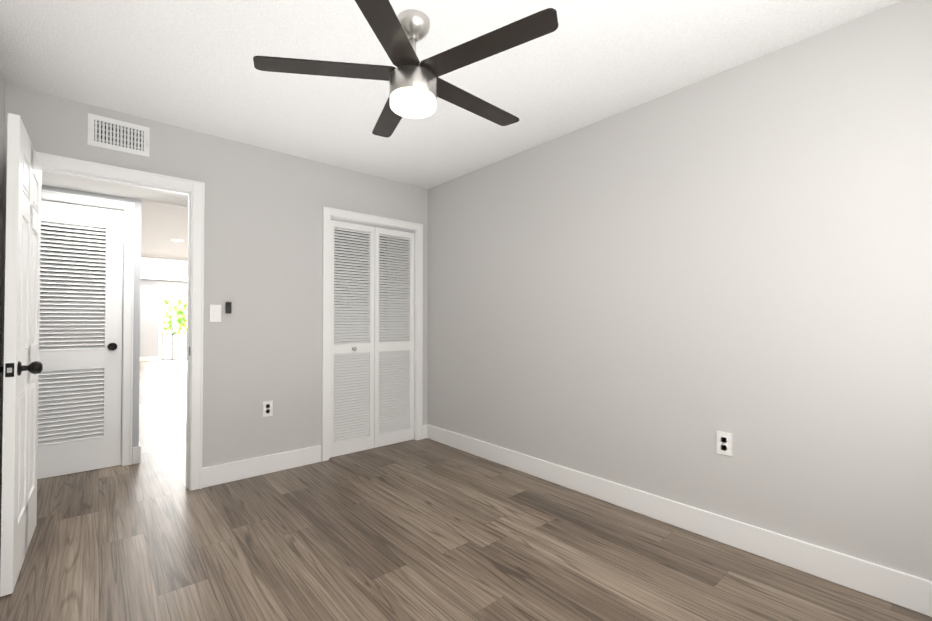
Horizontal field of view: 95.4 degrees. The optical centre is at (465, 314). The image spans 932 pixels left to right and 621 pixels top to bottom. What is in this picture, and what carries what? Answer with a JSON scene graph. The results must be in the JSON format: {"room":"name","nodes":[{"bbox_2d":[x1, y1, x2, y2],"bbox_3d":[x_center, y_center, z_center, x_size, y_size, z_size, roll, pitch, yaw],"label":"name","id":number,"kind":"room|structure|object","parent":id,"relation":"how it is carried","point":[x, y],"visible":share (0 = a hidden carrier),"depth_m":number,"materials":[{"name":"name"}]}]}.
{"room":"empty bedroom","nodes":[
{"label":"empty bedroom","id":0,"kind":"room"},
{"bbox_2d":[0,71,5,398],"bbox_3d":[-1.284,-0.068,0.788,0.120,2.450,3.935,1,-1,-41],"label":"wall","id":1,"kind":"structure","parent":0,"point":[2,113],"depth_m":2.28,"materials":[{"name":"grey paint"}]},
{"bbox_2d":[39,185,140,446],"bbox_3d":[-3.453,-0.038,2.814,2.045,2.450,0.120,1,-1,-41],"label":"wall","id":2,"kind":"structure","parent":0,"point":[136,333],"depth_m":3.40,"materials":[{"name":"grey paint"}]},
{"bbox_2d":[37,200,123,478],"bbox_3d":[-2.962,0.177,3.175,0.604,2.021,0.081,1,-1,-41],"label":"door","id":3,"kind":"structure","parent":2,"relation":"in","point":[79,428],"depth_m":3.22,"materials":[{"name":"white paint"}]},
{"bbox_2d":[41,189,134,465],"bbox_3d":[-2.986,0.145,3.203,0.740,2.095,0.142,1,-1,-41],"label":"door frame","id":4,"kind":"structure","parent":2,"relation":"attached to","point":[129,207],"depth_m":3.37,"materials":[{"name":"white wood"}]},
{"bbox_2d":[132,443,140,463],"bbox_3d":[-2.963,1.134,3.798,0.018,0.135,1.013,1,-1,-41],"label":"baseboard","id":5,"kind":"structure","parent":2,"relation":"attached to","point":[136,455],"depth_m":3.41,"materials":[{"name":"white wood"}]},
{"bbox_2d":[41,171,187,206],"bbox_3d":[-2.744,-1.153,2.834,3.120,0.420,0.805,1,-1,-41],"label":"ceiling","id":6,"kind":"structure","parent":0,"point":[89,185],"depth_m":3.17,"materials":[{"name":"white paint"}]},
{"bbox_2d":[140,279,187,356],"bbox_3d":[-8.984,0.098,12.184,6.000,2.450,0.120,1,-1,-41],"label":"wall","id":7,"kind":"structure","parent":0,"point":[149,304],"depth_m":12.09,"materials":[{"name":"grey paint"}]},
{"bbox_2d":[140,356,157,361],"bbox_3d":[-10.026,1.241,11.172,3.120,0.135,0.013,1,-1,-41],"label":"baseboard","id":8,"kind":"structure","parent":7,"relation":"attached to","point":[152,358],"depth_m":12.06,"materials":[{"name":"white wood"}]},
{"bbox_2d":[158,287,186,360],"bbox_3d":[-8.131,0.268,12.878,1.960,2.130,0.088,1,-1,-41],"label":"door frame","id":9,"kind":"structure","parent":7,"relation":"attached to","point":[172,334],"depth_m":12.31,"materials":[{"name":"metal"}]},
{"bbox_2d":[141,200,187,259],"bbox_3d":[-4.022,-1.260,6.499,6.000,0.100,6.400,1,-1,-41],"label":"ceiling","id":10,"kind":"structure","parent":0,"point":[163,226],"depth_m":6.11,"materials":[{"name":"white paint"}]},
{"bbox_2d":[141,256,187,280],"bbox_3d":[-7.533,-1.141,10.535,6.000,0.220,4.300,1,-1,-41],"label":"ceiling soffit","id":11,"kind":"structure","parent":0,"point":[154,268],"depth_m":9.76,"materials":[{"name":"white paint"}]},
{"bbox_2d":[0,84,427,507],"bbox_3d":[-1.494,-0.032,3.293,3.090,2.450,0.120,1,-1,-41],"label":"wall","id":12,"kind":"structure","parent":0,"point":[263,239],"depth_m":3.14,"materials":[{"name":"grey paint"}]},
{"bbox_2d":[0,113,42,596],"bbox_3d":[-2.168,0.163,2.074,0.188,2.014,0.805,1,-1,-41],"label":"bedroom door","id":13,"kind":"structure","parent":12,"relation":"in","point":[21,368],"depth_m":1.86,"materials":[{"name":"white paint"}]},
{"bbox_2d":[87,113,149,156],"bbox_3d":[-2.157,-1.116,2.643,0.299,0.190,0.014,1,-1,-41],"label":"air vent","id":14,"kind":"object","parent":12,"relation":"in","point":[114,134],"visible":1,"depth_m":2.64,"materials":[{"name":"white metal"}]},
{"bbox_2d":[35,151,204,490],"bbox_3d":[-2.192,0.134,2.670,0.905,2.101,0.144,1,-1,-41],"label":"door frame","id":15,"kind":"structure","parent":12,"relation":"attached to","point":[197,188],"depth_m":2.89,"materials":[{"name":"white wood"}]},
{"bbox_2d":[210,305,220,321],"bbox_3d":[-1.758,-0.011,2.977,0.070,0.120,0.009,1,-1,-41],"label":"switch plate","id":16,"kind":"object","parent":12,"relation":"attached to","point":[215,313],"visible":1,"depth_m":2.97,"materials":[{"name":"white plastic"}]},
{"bbox_2d":[226,302,231,312],"bbox_3d":[-1.692,-0.050,3.023,0.033,0.080,0.026,1,-1,-41],"label":"light switch","id":17,"kind":"object","parent":12,"relation":"attached to","point":[228,307],"visible":1,"depth_m":3.01,"materials":[{"name":"black plastic"}]},
{"bbox_2d":[202,445,320,487],"bbox_3d":[-1.497,1.125,3.185,0.838,0.135,0.013,1,-1,-41],"label":"baseboard","id":18,"kind":"structure","parent":12,"relation":"attached to","point":[238,470],"depth_m":3.14,"materials":[{"name":"white wood"}]},
{"bbox_2d":[263,400,272,416],"bbox_3d":[-1.494,0.707,3.196,0.070,0.115,0.009,1,-1,-41],"label":"electrical outlet","id":19,"kind":"object","parent":12,"relation":"attached to","point":[267,408],"visible":1,"depth_m":3.19,"materials":[{"name":"white plastic"}]},
{"bbox_2d":[329,217,414,457],"bbox_3d":[-0.824,0.189,3.826,0.859,2.016,0.061,1,-1,-41],"label":"bifold closet doors","id":20,"kind":"structure","parent":12,"relation":"in","point":[371,388],"depth_m":3.81,"materials":[{"name":"white paint"}]},
{"bbox_2d":[322,207,422,461],"bbox_3d":[-0.847,0.182,3.852,0.899,2.040,0.124,1,-1,-41],"label":"door frame","id":21,"kind":"structure","parent":12,"relation":"attached to","point":[415,264],"depth_m":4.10,"materials":[{"name":"white wood"}]},
{"bbox_2d":[334,229,386,341],"bbox_3d":[-1.231,-0.017,4.297,0.959,2.450,0.050,1,-1,-41],"label":"wall","id":22,"kind":"structure","parent":0,"point":[356,271],"depth_m":4.35,"materials":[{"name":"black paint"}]},
{"bbox_2d":[0,0,901,188],"bbox_3d":[-0.203,-1.328,1.827,3.090,0.100,4.055,1,-1,-41],"label":"ceiling","id":23,"kind":"structure","parent":0,"point":[187,64],"depth_m":2.13,"materials":[{"name":"white paint"}]},
{"bbox_2d":[253,0,558,136],"bbox_3d":[-0.185,-1.085,1.870,1.222,0.384,1.271,1,-1,-41],"label":"ceiling fan","id":24,"kind":"object","parent":23,"relation":"hanging from","point":[416,89],"visible":1,"depth_m":1.75,"materials":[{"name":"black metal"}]},
{"bbox_2d":[0,359,931,620],"bbox_3d":[-3.904,1.288,6.327,6.000,0.100,15.760,1,-1,-41],"label":"floor","id":25,"kind":"structure","parent":0,"point":[426,529],"depth_m":2.10,"materials":[{"name":"wood"}]},
{"bbox_2d":[163,292,186,358],"bbox_3d":[-8.209,0.309,12.967,1.800,2.050,0.010,1,-1,-41],"label":"exterior view","id":26,"kind":"object","parent":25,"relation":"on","point":[180,321],"depth_m":12.62,"materials":[{"name":"white"}]},
{"bbox_2d":[387,0,931,580],"bbox_3d":[0.457,-0.031,3.313,0.120,2.450,5.460,1,-1,-41],"label":"wall","id":27,"kind":"structure","parent":0,"point":[653,296],"depth_m":2.18,"materials":[{"name":"grey paint"}]},
{"bbox_2d":[423,424,931,616],"bbox_3d":[0.861,1.118,2.717,0.030,0.135,3.815,1,-1,-41],"label":"baseboard","id":28,"kind":"structure","parent":27,"relation":"attached to","point":[906,590],"depth_m":2.16,"materials":[{"name":"white wood"}]},
{"bbox_2d":[717,431,731,455],"bbox_3d":[1.335,0.666,2.194,0.009,0.115,0.070,1,-1,-41],"label":"electrical outlet","id":29,"kind":"object","parent":27,"relation":"attached to","point":[724,443],"visible":1,"depth_m":2.19,"materials":[{"name":"white plastic"}]}
]}

